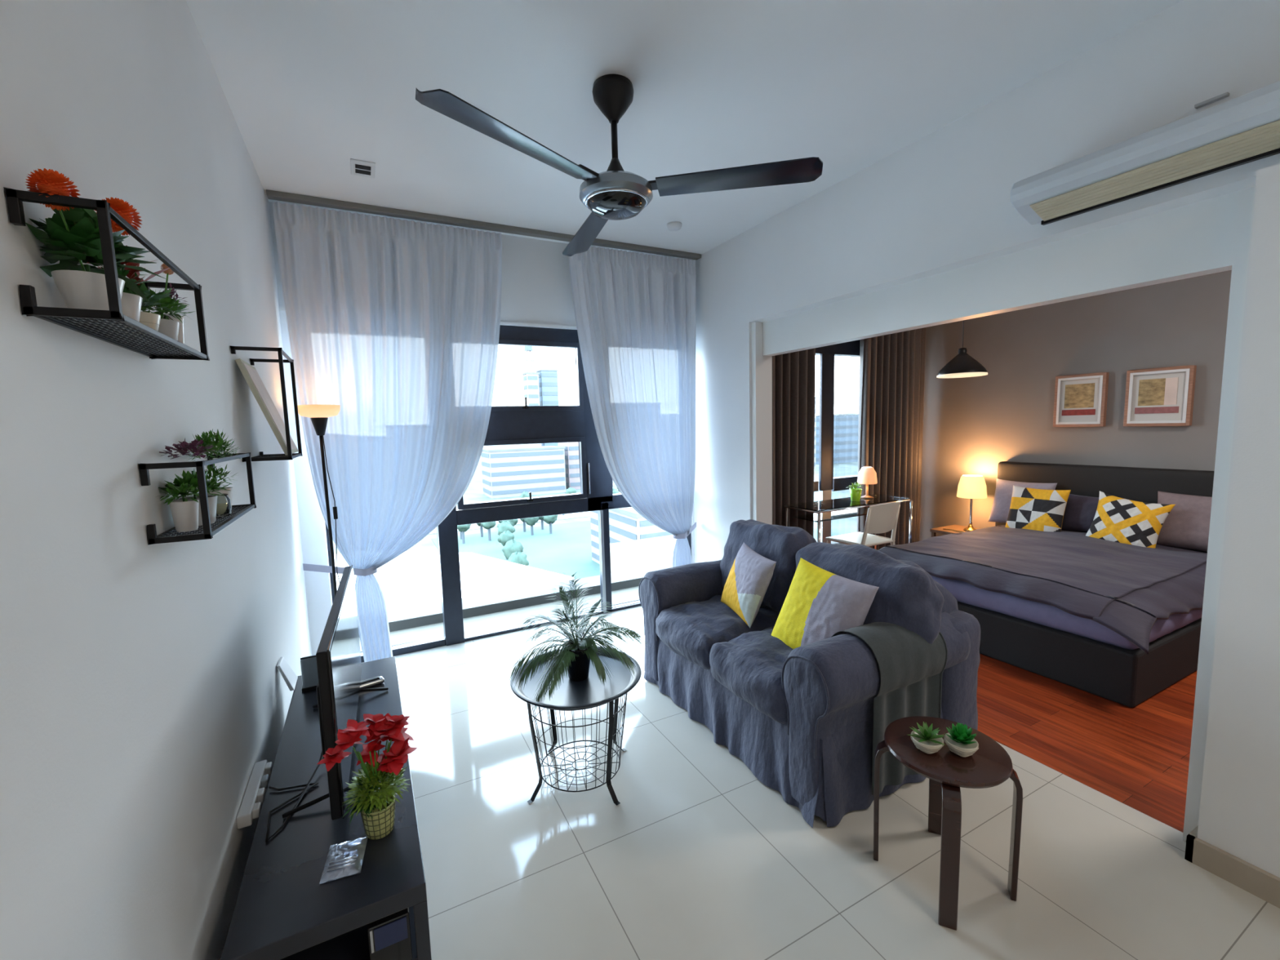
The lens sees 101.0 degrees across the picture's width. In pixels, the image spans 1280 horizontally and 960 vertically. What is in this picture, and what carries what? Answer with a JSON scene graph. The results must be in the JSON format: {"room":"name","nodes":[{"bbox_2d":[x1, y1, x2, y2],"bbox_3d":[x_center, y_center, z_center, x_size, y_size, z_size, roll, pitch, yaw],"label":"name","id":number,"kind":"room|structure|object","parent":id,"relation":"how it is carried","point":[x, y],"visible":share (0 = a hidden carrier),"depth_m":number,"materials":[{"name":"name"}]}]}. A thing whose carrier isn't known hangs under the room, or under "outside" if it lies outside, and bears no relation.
{"room":"studio apartment","nodes":[
{"label":"studio apartment","id":0,"kind":"room"},
{"bbox_2d":[0,0,311,959],"bbox_3d":[-0.604,0.081,0.201,0.120,2.830,6.900,-5,7,-27],"label":"wall","id":1,"kind":"structure","parent":0,"point":[143,689],"depth_m":0.96,"materials":[{"name":"white paint"}]},
{"bbox_2d":[3,186,209,360],"bbox_3d":[-0.883,-0.320,0.920,0.098,0.160,0.478,-5,7,-27],"label":"wall shelf","id":2,"kind":"object","parent":1,"relation":"attached to","point":[15,197],"visible":0.92,"depth_m":0.77,"materials":[{"name":"black metal"}]},
{"bbox_2d":[25,168,165,319],"bbox_3d":[-0.807,-0.332,0.783,0.148,0.183,0.144,2,7,31],"label":"potted plant","id":3,"kind":"object","parent":2,"relation":"on","point":[71,237],"visible":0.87,"depth_m":0.75,"materials":[{"name":"green plant"}]},
{"bbox_2d":[33,315,195,356],"bbox_3d":[-0.884,-0.247,0.927,0.093,0.006,0.473,-5,7,-27],"label":"tray","id":4,"kind":"object","parent":2,"relation":"on","point":[153,350],"depth_m":0.87,"materials":[{"name":"black metal"}]},
{"bbox_2d":[87,197,163,331],"bbox_3d":[-0.867,-0.362,0.881,0.100,0.226,0.104,-1,6,3],"label":"potted plant","id":5,"kind":"object","parent":2,"relation":"on","point":[131,304],"visible":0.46,"depth_m":0.88,"materials":[{"name":"red plant"}]},
{"bbox_2d":[122,258,177,340],"bbox_3d":[-0.893,-0.330,0.937,0.114,0.152,0.112,-3,6,-10],"label":"potted plant","id":6,"kind":"object","parent":2,"relation":"on","point":[151,320],"visible":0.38,"depth_m":0.94,"materials":[{"name":"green plant"}]},
{"bbox_2d":[141,262,195,348],"bbox_3d":[-0.948,-0.351,1.038,0.096,0.176,0.102,1,7,24],"label":"potted plant","id":7,"kind":"object","parent":2,"relation":"on","point":[168,327],"visible":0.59,"depth_m":1.04,"materials":[{"name":"green plant"}]},
{"bbox_2d":[158,282,188,352],"bbox_3d":[-0.987,-0.343,1.112,0.060,0.146,0.058,-5,7,-27],"label":"potted plant","id":8,"kind":"object","parent":2,"relation":"on","point":[181,332],"visible":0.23,"depth_m":1.11,"materials":[{"name":"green plant"}]},
{"bbox_2d":[137,452,256,545],"bbox_3d":[-1.033,0.024,1.265,0.098,0.159,0.506,-5,7,-27],"label":"wall shelf","id":9,"kind":"object","parent":1,"relation":"attached to","point":[208,530],"visible":0.76,"depth_m":1.06,"materials":[{"name":"black metal"}]},
{"bbox_2d":[158,482,208,532],"bbox_3d":[-0.952,0.055,1.103,0.081,0.102,0.084,-5,7,-27],"label":"potted plant","id":10,"kind":"object","parent":9,"relation":"on","point":[184,512],"visible":0.98,"depth_m":1.09,"materials":[{"name":"green plant"}]},
{"bbox_2d":[158,438,231,525],"bbox_3d":[-0.983,0.003,1.163,0.136,0.193,0.142,-5,7,-27],"label":"potted plant","id":11,"kind":"object","parent":9,"relation":"on","point":[188,477],"visible":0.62,"depth_m":1.15,"materials":[{"name":"green plant"}]},
{"bbox_2d":[156,505,249,537],"bbox_3d":[-1.034,0.097,1.271,0.093,0.006,0.501,-5,7,-27],"label":"tray","id":12,"kind":"object","parent":9,"relation":"on","point":[242,509],"depth_m":1.15,"materials":[{"name":"black metal"}]},
{"bbox_2d":[186,428,243,510],"bbox_3d":[-1.076,-0.022,1.332,0.131,0.214,0.131,-5,7,-27],"label":"potted plant","id":13,"kind":"object","parent":9,"relation":"on","point":[207,439],"visible":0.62,"depth_m":1.32,"materials":[{"name":"green plant"}]},
{"bbox_2d":[216,493,231,517],"bbox_3d":[-1.022,0.062,1.282,0.044,0.054,0.044,-5,7,-27],"label":"glass jar","id":14,"kind":"object","parent":9,"relation":"on","point":[223,508],"visible":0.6,"depth_m":1.28,"materials":[{"name":"beige"}]},
{"bbox_2d":[236,760,272,828],"bbox_3d":[-1.153,0.935,1.587,0.049,0.035,0.280,-5,7,-27],"label":"power strip","id":15,"kind":"object","parent":1,"relation":"attached to","point":[251,807],"visible":0.93,"depth_m":1.55,"materials":[{"name":"white plastic"}]},
{"bbox_2d":[230,345,302,462],"bbox_3d":[-1.425,-0.283,2.032,0.149,0.402,0.362,-5,7,-27],"label":"wall shelf","id":16,"kind":"object","parent":1,"relation":"attached to","point":[290,455],"visible":0.93,"depth_m":1.92,"materials":[{"name":"black metal"}]},
{"bbox_2d":[235,358,298,455],"bbox_3d":[-1.417,-0.270,2.017,0.135,0.346,0.285,-5,7,-27],"label":"picture","id":17,"kind":"object","parent":16,"relation":"on","point":[250,373],"visible":0.97,"depth_m":1.93},
{"bbox_2d":[250,453,296,457],"bbox_3d":[-1.422,-0.090,2.050,0.143,0.006,0.356,-5,7,-27],"label":"tray","id":18,"kind":"object","parent":16,"relation":"on","point":[261,455],"depth_m":2.04,"materials":[{"name":"black metal"}]},
{"bbox_2d":[276,657,297,690],"bbox_3d":[-1.475,0.808,2.206,0.054,0.105,0.130,-5,7,-27],"label":"wall box","id":19,"kind":"object","parent":1,"relation":"attached to","point":[287,673],"visible":1,"depth_m":2.19,"materials":[{"name":"white plastic"}]},
{"bbox_2d":[268,201,694,655],"bbox_3d":[0.218,-0.346,4.667,7.700,2.950,0.540,-5,7,-27],"label":"wall","id":20,"kind":"structure","parent":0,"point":[536,285],"depth_m":3.72,"materials":[{"name":"white paint"}]},
{"bbox_2d":[278,306,691,662],"bbox_3d":[-0.837,0.002,3.883,2.844,2.244,0.134,-5,7,-27],"label":"window","id":21,"kind":"structure","parent":20,"relation":"attached to","point":[508,424],"depth_m":3.87,"materials":[{"name":"metal"}]},
{"bbox_2d":[772,347,815,537],"bbox_3d":[1.154,-0.387,4.692,1.054,2.705,0.108,-5,7,-27],"label":"curtain","id":22,"kind":"object","parent":20,"relation":"hanging from","point":[793,374],"visible":0.18,"depth_m":4.79,"materials":[{"name":"brown fabric"}]},
{"bbox_2d":[813,339,860,544],"bbox_3d":[2.008,-0.275,5.363,1.908,2.334,0.095,-5,7,-27],"label":"window","id":23,"kind":"structure","parent":20,"relation":"attached to","point":[842,360],"depth_m":5.31,"materials":[{"name":"glass"}]},
{"bbox_2d":[857,327,926,550],"bbox_3d":[2.610,-0.505,5.442,0.911,2.705,0.107,-5,7,-27],"label":"curtain","id":24,"kind":"object","parent":20,"relation":"hanging from","point":[892,366],"visible":0.67,"depth_m":5.39,"materials":[{"name":"brown fabric"}]},
{"bbox_2d":[386,537,821,631],"bbox_3d":[0.064,1.084,5.190,7.700,0.365,0.300,-5,7,-27],"label":"ledge","id":25,"kind":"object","parent":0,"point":[415,616],"depth_m":4.50,"materials":[{"name":"grey concrete"}]},
{"bbox_2d":[185,0,1182,260],"bbox_3d":[1.946,-1.603,1.456,6.090,0.120,7.030,-5,7,-27],"label":"ceiling","id":26,"kind":"structure","parent":0,"point":[310,87],"depth_m":2.06,"materials":[{"name":"white paint"}]},
{"bbox_2d":[350,158,375,177],"bbox_3d":[-1.401,-1.574,2.669,0.110,0.008,0.170,-5,7,-27],"label":"ceiling vent","id":27,"kind":"object","parent":26,"relation":"in","point":[358,167],"visible":1,"depth_m":2.66,"materials":[{"name":"white plastic"}]},
{"bbox_2d":[266,189,701,259],"bbox_3d":[-0.789,-1.671,3.546,2.840,0.030,0.060,-5,7,-27],"label":"track","id":28,"kind":"object","parent":26,"relation":"attached to","point":[271,194],"visible":1,"depth_m":3.33,"materials":[{"name":"grey metal"}]},
{"bbox_2d":[272,201,502,662],"bbox_3d":[-1.446,-0.210,3.331,1.280,2.765,0.154,-5,7,-27],"label":"sheer curtain","id":29,"kind":"object","parent":28,"relation":"hanging from","point":[392,322],"visible":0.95,"depth_m":3.25,"materials":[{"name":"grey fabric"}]},
{"bbox_2d":[567,243,696,567],"bbox_3d":[0.013,-0.328,4.082,1.080,2.765,0.154,-5,7,-27],"label":"sheer curtain","id":30,"kind":"object","parent":28,"relation":"hanging from","point":[635,313],"visible":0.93,"depth_m":4.05,"materials":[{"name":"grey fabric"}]},
{"bbox_2d":[415,74,822,256],"bbox_3d":[-0.218,-1.318,2.195,1.416,0.483,1.318,-5,7,-27],"label":"ceiling fan","id":31,"kind":"object","parent":26,"relation":"hanging from","point":[615,193],"visible":1,"depth_m":2.02,"materials":[{"name":"black metal"}]},
{"bbox_2d":[936,320,987,377],"bbox_3d":[2.578,-1.337,4.198,0.354,1.010,0.354,-5,7,-27],"label":"pendant lamp","id":32,"kind":"object","parent":26,"relation":"hanging from","point":[962,365],"visible":0.92,"depth_m":4.16,"materials":[{"name":"black metal"}]},
{"bbox_2d":[936,372,987,377],"bbox_3d":[2.592,-0.843,4.250,0.354,0.016,0.354,-5,7,-27],"label":"diffuser","id":33,"kind":"object","parent":32,"relation":"attached to","point":[940,375],"depth_m":4.18,"materials":[{"name":"beige plastic"}]},
{"bbox_2d":[362,605,1279,959],"bbox_3d":[2.060,1.336,1.695,6.090,0.120,6.880,-5,7,-27],"label":"floor","id":34,"kind":"structure","parent":0,"point":[698,858],"depth_m":1.88,"materials":[{"name":"tile"}]},
{"bbox_2d":[297,404,340,596],"bbox_3d":[-1.752,0.412,2.993,0.236,1.655,0.236,-5,7,-27],"label":"floor lamp","id":35,"kind":"object","parent":34,"relation":"on","point":[319,415],"visible":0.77,"depth_m":2.92,"materials":[{"name":"black metal"}]},
{"bbox_2d":[220,656,431,959],"bbox_3d":[-0.993,1.123,1.792,0.387,0.450,1.415,-5,7,-27],"label":"tv stand","id":36,"kind":"object","parent":34,"relation":"on","point":[282,911],"visible":0.66,"depth_m":1.29,"materials":[{"name":"black laminate"}]},
{"bbox_2d":[265,751,322,841],"bbox_3d":[-1.034,0.868,1.569,0.136,0.101,0.439,-4,6,-18],"label":"power cable","id":37,"kind":"object","parent":36,"relation":"on","point":[267,838],"visible":0.88,"depth_m":1.53,"materials":[{"name":"black plastic"}]},
{"bbox_2d":[300,654,318,691],"bbox_3d":[-1.352,0.794,2.195,0.103,0.140,0.040,-5,7,-27],"label":"router","id":38,"kind":"object","parent":36,"relation":"on","point":[308,664],"visible":0.52,"depth_m":2.17,"materials":[{"name":"grey plastic"}]},
{"bbox_2d":[282,564,388,820],"bbox_3d":[-1.012,0.644,1.777,0.262,0.504,0.950,-4,7,-25],"label":"television","id":39,"kind":"object","parent":36,"relation":"on","point":[338,655],"visible":0.88,"depth_m":1.50,"materials":[{"name":"black plastic"}]},
{"bbox_2d":[319,836,367,884],"bbox_3d":[-0.730,0.930,1.304,0.086,0.015,0.120,-4,6,-19],"label":"pouch","id":40,"kind":"object","parent":36,"relation":"on","point":[345,859],"visible":1,"depth_m":1.29,"materials":[{"name":"silver metal"}]},
{"bbox_2d":[280,906,417,959],"bbox_3d":[-0.931,1.112,1.661,0.357,0.025,1.103,-5,7,-27],"label":"shelf","id":41,"kind":"object","parent":36,"relation":"attached to","point":[353,944],"depth_m":1.28,"materials":[{"name":"black laminate"}]},
{"bbox_2d":[317,713,417,839],"bbox_3d":[-0.701,0.770,1.379,0.224,0.320,0.161,-5,7,-27],"label":"flower basket","id":42,"kind":"object","parent":36,"relation":"on","point":[376,806],"visible":1,"depth_m":1.36,"materials":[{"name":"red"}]},
{"bbox_2d":[361,791,395,839],"bbox_3d":[-0.689,0.889,1.393,0.082,0.080,0.082,-5,7,-27],"label":"basket","id":43,"kind":"object","parent":42,"relation":"attached to","point":[377,824],"depth_m":1.36,"materials":[{"name":"yellow wicker"}]},
{"bbox_2d":[360,675,384,688],"bbox_3d":[-1.133,0.844,2.189,0.130,0.026,0.040,-6,8,-39],"label":"remote control","id":44,"kind":"object","parent":36,"relation":"on","point":[377,680],"visible":0.65,"depth_m":2.19,"materials":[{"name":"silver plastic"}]},
{"bbox_2d":[367,907,412,959],"bbox_3d":[-0.608,1.067,1.279,0.087,0.125,0.148,-5,7,-27],"label":"media box","id":45,"kind":"object","parent":36,"relation":"on","point":[388,936],"visible":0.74,"depth_m":1.22,"materials":[{"name":"black plastic"}]},
{"bbox_2d":[510,647,640,805],"bbox_3d":[-0.263,1.047,2.260,0.548,0.460,0.548,-5,7,-27],"label":"table","id":46,"kind":"object","parent":34,"relation":"on","point":[588,693],"visible":0.79,"depth_m":2.15,"materials":[{"name":"grey metal"}]},
{"bbox_2d":[510,647,640,709],"bbox_3d":[-0.268,0.834,2.238,0.548,0.032,0.548,-5,7,-27],"label":"tray","id":47,"kind":"object","parent":46,"relation":"on","point":[588,693],"depth_m":2.16,"materials":[{"name":"grey metal"}]},
{"bbox_2d":[526,693,626,791],"bbox_3d":[-0.263,1.044,2.260,0.441,0.376,0.441,-5,7,-27],"label":"wire basket","id":48,"kind":"object","parent":46,"relation":"on","point":[556,699],"depth_m":2.12,"materials":[{"name":"black metal"}]},
{"bbox_2d":[507,573,649,711],"bbox_3d":[-0.278,0.629,2.274,0.617,0.487,0.411,-5,7,-27],"label":"potted palm","id":49,"kind":"object","parent":46,"relation":"on","point":[576,654],"visible":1,"depth_m":2.20,"materials":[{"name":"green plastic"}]},
{"bbox_2d":[562,640,592,681],"bbox_3d":[-0.264,0.768,2.241,0.128,0.145,0.128,-5,7,-27],"label":"pot","id":50,"kind":"object","parent":49,"relation":"attached to","point":[579,671],"depth_m":2.19,"materials":[{"name":"black ceramic"}]},
{"bbox_2d":[638,519,980,827],"bbox_3d":[0.736,0.733,2.710,1.015,0.927,1.491,-5,7,-27],"label":"sofa","id":51,"kind":"object","parent":34,"relation":"on","point":[809,722],"visible":0.76,"depth_m":2.18,"materials":[{"name":"grey fabric"}]},
{"bbox_2d":[655,595,778,669],"bbox_3d":[0.469,0.807,2.883,0.690,0.254,0.586,-5,7,-27],"label":"seat cushion","id":52,"kind":"object","parent":51,"relation":"on","point":[688,627],"depth_m":2.74,"materials":[{"name":"grey fabric"}]},
{"bbox_2d":[720,542,776,627],"bbox_3d":[0.564,0.544,2.788,0.174,0.361,0.377,-3,6,-17],"label":"sofa cushion","id":53,"kind":"object","parent":51,"relation":"on","point":[748,579],"visible":1,"depth_m":2.70,"materials":[{"name":"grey fabric"}]},
{"bbox_2d":[709,626,793,724],"bbox_3d":[0.709,0.850,2.420,0.682,0.249,0.584,-5,7,-27],"label":"seat cushion","id":54,"kind":"object","parent":51,"relation":"on","point":[746,663],"depth_m":2.28,"materials":[{"name":"grey fabric"}]},
{"bbox_2d":[720,519,816,613],"bbox_3d":[0.726,0.480,3.004,0.335,0.483,0.616,-5,7,-27],"label":"cushion","id":55,"kind":"object","parent":51,"relation":"on","point":[781,544],"depth_m":2.82,"materials":[{"name":"grey fabric"}]},
{"bbox_2d":[771,557,879,648],"bbox_3d":[0.796,0.605,2.338,0.226,0.424,0.462,-5,7,-30],"label":"sofa cushion","id":56,"kind":"object","parent":51,"relation":"on","point":[820,603],"visible":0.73,"depth_m":2.29,"materials":[{"name":"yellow fabric"}]},
{"bbox_2d":[795,542,944,644],"bbox_3d":[1.007,0.546,2.446,0.353,0.483,0.782,-5,7,-27],"label":"cushion","id":57,"kind":"object","parent":51,"relation":"on","point":[907,603],"depth_m":2.18,"materials":[{"name":"grey fabric"}]},
{"bbox_2d":[784,493,912,549],"bbox_3d":[1.936,0.570,4.878,1.214,0.752,0.404,-5,7,-27],"label":"glass desk","id":58,"kind":"object","parent":34,"relation":"on","point":[842,508],"visible":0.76,"depth_m":4.75,"materials":[{"name":"clear glass"}]},
{"bbox_2d":[791,506,902,522],"bbox_3d":[1.921,0.303,4.857,1.100,0.007,0.300,-5,7,-27],"label":"shelf","id":59,"kind":"object","parent":58,"relation":"attached to","point":[828,516],"depth_m":4.76,"materials":[{"name":"clear glass"}]},
{"bbox_2d":[848,481,862,501],"bbox_3d":[1.989,0.103,4.852,0.147,0.178,0.147,4,8,44],"label":"pot","id":60,"kind":"object","parent":58,"relation":"on","point":[855,493],"visible":1,"depth_m":4.82,"materials":[{"name":"green ceramic"}]},
{"bbox_2d":[857,466,877,498],"bbox_3d":[2.152,0.022,4.998,0.176,0.300,0.176,-5,7,-27],"label":"desk lamp","id":61,"kind":"object","parent":58,"relation":"on","point":[867,475],"visible":0.96,"depth_m":4.94,"materials":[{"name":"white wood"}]},
{"bbox_2d":[825,502,900,546],"bbox_3d":[1.952,0.572,4.619,0.465,0.804,0.497,-5,7,-27],"label":"desk chair","id":62,"kind":"object","parent":34,"relation":"on","point":[882,517],"visible":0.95,"depth_m":4.43,"materials":[{"name":"beige plastic"}]},
{"bbox_2d":[873,715,1022,930],"bbox_3d":[0.985,1.076,1.715,0.356,0.452,0.356,-3,6,-13],"label":"stool","id":63,"kind":"object","parent":34,"relation":"on","point":[991,765],"visible":0.91,"depth_m":1.61,"materials":[{"name":"brown wood"}]},
{"bbox_2d":[908,721,945,754],"bbox_3d":[0.908,0.816,1.674,0.106,0.080,0.104,2,7,29],"label":"succulent pot","id":64,"kind":"object","parent":63,"relation":"on","point":[926,740],"visible":1,"depth_m":1.66,"materials":[{"name":"beige ceramic"}]},
{"bbox_2d":[944,722,978,757],"bbox_3d":[1.006,0.811,1.651,0.093,0.090,0.093,-5,7,-27],"label":"succulent pot","id":65,"kind":"object","parent":63,"relation":"on","point":[959,740],"visible":1,"depth_m":1.64,"materials":[{"name":"beige ceramic"}]},
{"bbox_2d":[929,524,980,537],"bbox_3d":[3.230,0.683,5.298,0.410,0.370,0.410,-5,7,-27],"label":"nightstand","id":66,"kind":"object","parent":34,"relation":"on","point":[957,527],"visible":0.27,"depth_m":5.34,"materials":[{"name":"brown wood"}]},
{"bbox_2d":[956,475,986,531],"bbox_3d":[3.269,0.230,5.204,0.256,0.548,0.256,-5,7,-27],"label":"table lamp","id":67,"kind":"object","parent":66,"relation":"on","point":[970,486],"visible":0.96,"depth_m":5.11,"materials":[{"name":"beige fabric"}]},
{"bbox_2d":[877,461,1214,707],"bbox_3d":[2.983,0.494,3.841,2.220,1.063,1.851,-5,7,-27],"label":"bed","id":68,"kind":"object","parent":34,"relation":"on","point":[1120,623],"visible":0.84,"depth_m":3.18,"materials":[{"name":"black fabric"}]},
{"bbox_2d":[987,478,1057,523],"bbox_3d":[3.463,0.211,4.794,0.205,0.404,0.500,-5,7,-27],"label":"bed pillow","id":69,"kind":"object","parent":68,"relation":"on","point":[1004,488],"visible":0.48,"depth_m":4.86,"materials":[{"name":"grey fabric"}]},
{"bbox_2d":[1004,484,1071,532],"bbox_3d":[3.409,0.278,4.546,0.189,0.421,0.440,-5,7,-27],"label":"cushion","id":70,"kind":"object","parent":68,"relation":"on","point":[1030,508],"visible":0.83,"depth_m":4.49,"materials":[{"name":"fabric"}]},
{"bbox_2d":[877,524,1207,654],"bbox_3d":[2.870,0.623,3.767,1.877,0.262,1.804,-5,7,-27],"label":"duvet","id":71,"kind":"object","parent":68,"relation":"on","point":[1116,597],"depth_m":3.22,"materials":[{"name":"fabric"}]},
{"bbox_2d":[1061,493,1125,533],"bbox_3d":[3.691,0.289,4.321,0.180,0.318,0.404,-4,7,-24],"label":"bed pillow","id":72,"kind":"object","parent":68,"relation":"on","point":[1080,511],"visible":0.57,"depth_m":4.34,"materials":[{"name":"fabric"}]},
{"bbox_2d":[1085,491,1175,547],"bbox_3d":[3.669,0.335,3.985,0.198,0.460,0.485,-4,6,-23],"label":"cushion","id":73,"kind":"object","parent":68,"relation":"on","point":[1116,519],"visible":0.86,"depth_m":3.93,"materials":[{"name":"fabric"}]},
{"bbox_2d":[1155,490,1212,551],"bbox_3d":[3.994,0.308,3.722,0.226,0.398,0.581,-5,7,-28],"label":"bed pillow","id":74,"kind":"object","parent":68,"relation":"on","point":[1187,525],"visible":0.37,"depth_m":3.76,"materials":[{"name":"grey fabric"}]},
{"bbox_2d":[691,0,1279,563],"bbox_3d":[1.234,-0.271,3.099,0.120,2.830,3.180,-5,7,-27],"label":"wall","id":75,"kind":"structure","parent":0,"point":[940,202],"depth_m":2.41,"materials":[{"name":"white paint"}]},
{"bbox_2d":[751,186,1253,524],"bbox_3d":[1.430,0.066,2.850,0.150,2.200,2.395,-5,7,-27],"label":"trim","id":76,"kind":"structure","parent":75,"relation":"attached to","point":[1196,239],"depth_m":2.31,"materials":[{"name":"white paint"}]},
{"bbox_2d":[1009,80,1279,225],"bbox_3d":[1.719,-1.051,1.684,0.202,0.172,0.895,-5,7,-27],"label":"air conditioner","id":77,"kind":"object","parent":75,"relation":"attached to","point":[1243,129],"visible":1,"depth_m":1.69,"materials":[{"name":"white plastic"}]},
{"bbox_2d":[1029,120,1279,221],"bbox_3d":[1.716,-0.995,1.673,0.109,0.044,0.810,-5,7,-27],"label":"outlet","id":78,"kind":"object","parent":77,"relation":"attached to","point":[1257,140],"depth_m":1.70,"materials":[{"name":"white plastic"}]},
{"bbox_2d":[1194,92,1229,108],"bbox_3d":[1.815,-1.204,1.675,0.018,0.010,0.075,-5,7,-27],"label":"wall bracket","id":79,"kind":"object","parent":75,"relation":"attached to","point":[1225,95],"visible":1,"depth_m":1.67,"materials":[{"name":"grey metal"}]},
{"bbox_2d":[920,270,1231,541],"bbox_3d":[4.107,-0.445,4.019,0.120,2.830,4.180,-5,7,-27],"label":"wall","id":80,"kind":"structure","parent":0,"point":[971,425],"depth_m":4.64,"materials":[{"name":"beige paint"}]},
{"bbox_2d":[1053,372,1109,426],"bbox_3d":[3.748,-0.676,4.496,0.046,0.443,0.360,-5,7,-27],"label":"framed picture","id":81,"kind":"object","parent":80,"relation":"attached to","point":[1081,399],"visible":1,"depth_m":4.48,"materials":[{"name":"brown wood"}]},
{"bbox_2d":[1123,364,1196,426],"bbox_3d":[3.980,-0.636,4.052,0.046,0.443,0.385,-5,7,-27],"label":"framed picture","id":82,"kind":"object","parent":80,"relation":"attached to","point":[1161,396],"visible":1,"depth_m":4.03,"materials":[{"name":"brown wood"}]},
{"bbox_2d":[1197,68,1279,877],"bbox_3d":[2.751,0.003,0.080,0.230,2.830,3.600,-5,7,-27],"label":"wall","id":83,"kind":"structure","parent":0,"point":[1239,812],"depth_m":1.60,"materials":[{"name":"white paint"}]},
{"bbox_2d":[1182,186,1255,842],"bbox_3d":[1.955,0.184,1.751,0.160,2.165,0.051,-5,7,-27],"label":"trim","id":84,"kind":"structure","parent":83,"relation":"attached to","point":[1246,197],"depth_m":1.71,"materials":[{"name":"white paint"}]},
{"bbox_2d":[1184,825,1279,908],"bbox_3d":[2.709,1.372,0.192,0.098,0.085,3.620,-5,7,-27],"label":"baseboard","id":85,"kind":"structure","parent":83,"relation":"attached to","point":[1255,881],"depth_m":1.67,"materials":[{"name":"beige wood"}]},
{"label":"outside","id":86,"kind":"structure","parent":0,"visible":0},
{"bbox_2d":[609,534,676,573],"bbox_3d":[2.516,20.977,33.538,6.900,34.200,5.600,-5,7,-27],"label":"wall","id":87,"kind":"structure","parent":86,"point":[655,551],"depth_m":30.77,"materials":[{"name":"beige paint"}]},
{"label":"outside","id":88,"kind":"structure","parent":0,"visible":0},
{"bbox_2d":[429,511,590,533],"bbox_3d":[121.987,3.578,332.900,480.000,0.100,25.000,-5,7,-27],"label":"road","id":89,"kind":"structure","parent":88,"point":[574,515],"depth_m":241.21,"materials":[{"name":"grey"}]},
{"bbox_3d":[-22.900,25.803,14.126,48.600,32.000,32.000,-5,7,-27],"label":"podium","id":90,"kind":"object","parent":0,"visible":0},
{"bbox_2d":[333,551,573,610],"bbox_3d":[-23.630,8.337,13.021,48.800,3.000,31.500,-5,7,-27],"label":"roof","id":91,"kind":"structure","parent":90,"relation":"on","point":[411,579],"depth_m":26.93,"materials":[{"name":"white"}]},
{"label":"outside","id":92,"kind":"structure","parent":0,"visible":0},
{"bbox_2d":[431,520,821,579],"bbox_3d":[4.920,22.764,180.066,130.000,0.150,120.000,-5,7,-27],"label":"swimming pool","id":93,"kind":"object","parent":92,"point":[567,550],"visible":0.21,"depth_m":184.56,"materials":[{"name":"blue liquid"}]},
{"bbox_2d":[497,520,515,535],"bbox_3d":[-46.252,19.067,182.381,5.986,9.786,5.797,-5,7,-27],"label":"tree","id":94,"kind":"object","parent":93,"relation":"on","point":[504,526],"visible":0.66,"depth_m":180.20,"materials":[{"name":"green plant"}]},
{"bbox_2d":[497,529,514,559],"bbox_3d":[-42.221,20.641,167.249,5.203,9.576,5.028,-5,7,-27],"label":"tree","id":95,"kind":"object","parent":93,"relation":"on","point":[506,535],"visible":0.76,"depth_m":165.64,"materials":[{"name":"green plant"}]},
{"bbox_2d":[502,538,524,559],"bbox_3d":[-36.273,21.881,151.482,6.110,10.056,5.938,-5,7,-27],"label":"tree","id":96,"kind":"object","parent":93,"relation":"on","point":[511,546],"visible":0.66,"depth_m":149.33,"materials":[{"name":"green plant"}]},
{"bbox_2d":[507,551,528,565],"bbox_3d":[-31.976,23.333,137.624,5.471,9.808,5.281,-5,7,-27],"label":"tree","id":97,"kind":"object","parent":93,"relation":"on","point":[518,557],"visible":0.59,"depth_m":136.09,"materials":[{"name":"green plant"}]},
{"bbox_2d":[590,506,671,564],"bbox_3d":[4.605,15.753,155.500,29.000,19.200,33.000,-5,7,-27],"label":"building","id":98,"kind":"structure","parent":93,"relation":"on","point":[625,524],"depth_m":141.51,"materials":[{"name":"grey"}]},
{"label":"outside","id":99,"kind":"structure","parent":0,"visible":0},
{"bbox_2d":[333,444,822,554],"bbox_3d":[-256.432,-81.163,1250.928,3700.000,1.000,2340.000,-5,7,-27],"label":"ground","id":100,"kind":"structure","parent":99,"point":[473,493],"depth_m":309.00,"materials":[{"name":"white"}]},
{"bbox_2d":[480,445,566,498],"bbox_3d":[-74.321,-6.045,336.975,48.000,29.200,26.000,-5,7,-27],"label":"building","id":101,"kind":"structure","parent":100,"relation":"on","point":[507,472],"depth_m":325.34,"materials":[{"name":"grey"}]},
{"bbox_2d":[522,346,541,446],"bbox_3d":[-82.570,-51.032,405.018,10.000,105.000,11.000,-5,7,-27],"label":"building","id":102,"kind":"structure","parent":100,"relation":"on","point":[531,380],"depth_m":399.39,"materials":[{"name":"grey"}]},
{"bbox_2d":[535,368,559,445],"bbox_3d":[-71.787,-43.239,418.146,14.000,86.200,13.000,-5,7,-27],"label":"building","id":103,"kind":"structure","parent":100,"relation":"on","point":[548,378],"depth_m":409.87,"materials":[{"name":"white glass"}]},
{"bbox_2d":[557,441,613,488],"bbox_3d":[-37.550,-13.882,363.975,33.000,37.200,21.000,-5,7,-27],"label":"building","id":104,"kind":"structure","parent":100,"relation":"on","point":[571,450],"depth_m":350.06,"materials":[{"name":"grey"}]},
{"bbox_2d":[815,414,835,464],"bbox_3d":[188.754,-40.176,513.830,51.000,46.200,21.000,-5,7,-27],"label":"building","id":105,"kind":"structure","parent":100,"relation":"on","point":[817,432],"depth_m":499.49,"materials":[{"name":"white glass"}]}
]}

